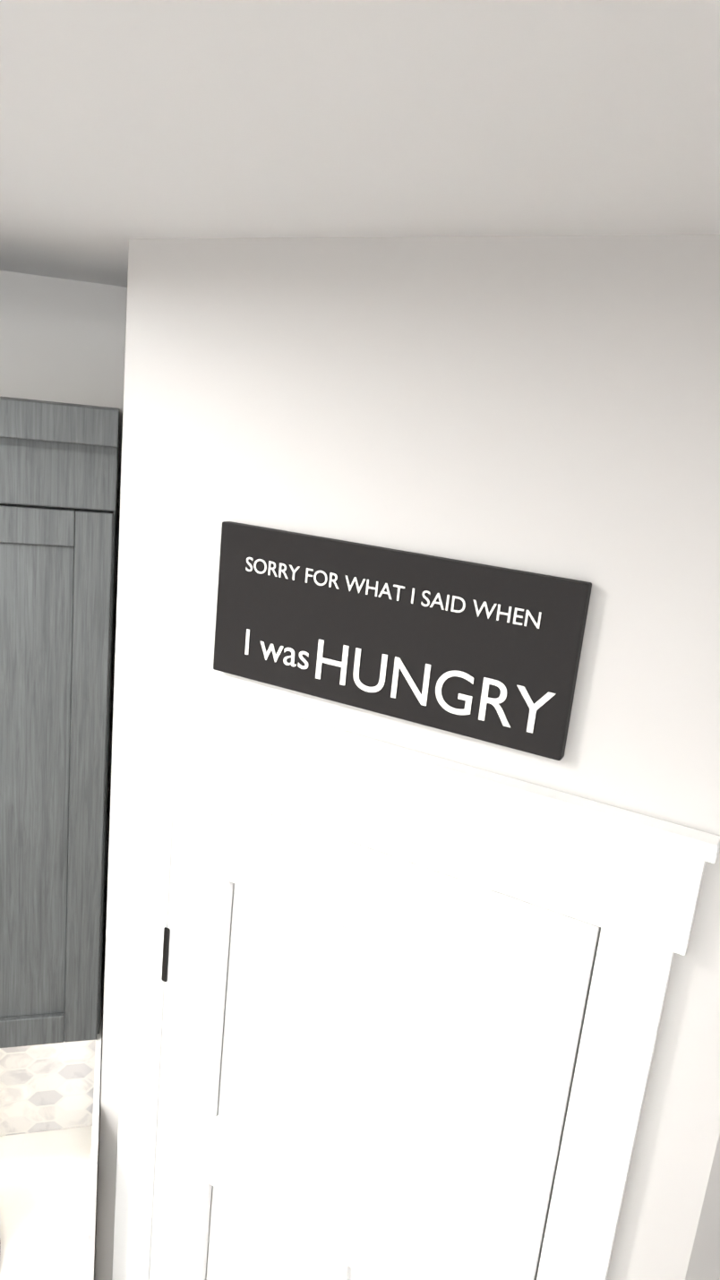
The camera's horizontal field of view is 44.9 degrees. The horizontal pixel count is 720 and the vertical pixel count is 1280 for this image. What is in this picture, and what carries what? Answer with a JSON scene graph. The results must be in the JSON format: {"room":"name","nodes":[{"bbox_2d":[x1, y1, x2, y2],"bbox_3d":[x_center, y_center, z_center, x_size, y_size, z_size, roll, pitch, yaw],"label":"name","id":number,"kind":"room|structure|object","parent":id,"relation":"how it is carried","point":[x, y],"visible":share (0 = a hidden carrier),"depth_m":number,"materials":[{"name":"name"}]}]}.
{"room":"kitchen","nodes":[
{"label":"kitchen","id":0,"kind":"room"},
{"bbox_2d":[0,234,719,1279],"bbox_3d":[-2.487,1.630,-2.691,8.650,2.780,8.420,2,14,-16],"label":"wall","id":1,"kind":"structure","parent":0,"point":[545,405],"depth_m":0.99,"materials":[{"name":"white paint"}]},
{"bbox_2d":[0,418,119,1063],"bbox_3d":[-0.919,0.160,1.515,0.928,1.076,0.354,2,14,-16],"label":"upper cabinet","id":2,"kind":"object","parent":1,"relation":"attached to","point":[58,475],"depth_m":1.44,"materials":[{"name":"grey wood"}]},
{"bbox_2d":[213,521,592,760],"bbox_3d":[0.025,-0.011,1.053,0.480,0.200,0.017,13,15,26],"label":"sign","id":3,"kind":"object","parent":1,"relation":"attached to","point":[298,614],"visible":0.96,"depth_m":1.03,"materials":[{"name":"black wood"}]},
{"bbox_2d":[244,628,309,669],"bbox_3d":[-0.107,0.012,1.117,0.097,0.035,0.001,13,15,27],"label":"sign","id":4,"kind":"object","parent":3,"relation":"attached to","point":[279,652],"visible":1,"depth_m":1.11,"materials":[{"name":"white paint"}]},
{"bbox_2d":[245,557,541,628],"bbox_3d":[0.025,-0.060,1.032,0.390,0.018,0.001,13,15,27],"label":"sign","id":5,"kind":"object","parent":3,"relation":"attached to","point":[488,614],"visible":1,"depth_m":1.02,"materials":[{"name":"white paint"}]},
{"bbox_2d":[111,671,719,1279],"bbox_3d":[-0.099,1.191,1.321,0.810,2.195,0.065,13,15,26],"label":"door frame","id":6,"kind":"structure","parent":1,"relation":"attached to","point":[409,942],"depth_m":1.14,"materials":[{"name":"white wood"}]},
{"bbox_2d":[0,0,719,287],"bbox_3d":[-2.347,0.247,-3.030,8.650,0.080,8.420,2,14,-16],"label":"ceiling","id":7,"kind":"structure","parent":0,"point":[122,122],"depth_m":0.62,"materials":[{"name":"white paint"}]},
{"bbox_3d":[-2.627,3.002,-2.354,8.650,0.060,8.420,2,14,-16],"label":"floor","id":8,"kind":"structure","parent":0,"visible":0},
{"bbox_2d":[93,1127,98,1279],"bbox_3d":[-0.888,1.670,1.807,0.616,0.885,0.594,2,14,-16],"label":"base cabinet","id":9,"kind":"object","parent":8,"relation":"on","point":[94,1225],"depth_m":1.40,"materials":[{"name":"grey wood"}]},
{"bbox_2d":[0,1120,96,1279],"bbox_3d":[-1.879,1.195,1.399,2.774,0.030,0.631,2,14,-16],"label":"countertop","id":10,"kind":"structure","parent":9,"relation":"on","point":[48,1172],"depth_m":1.84,"materials":[{"name":"white stone"}]}
]}

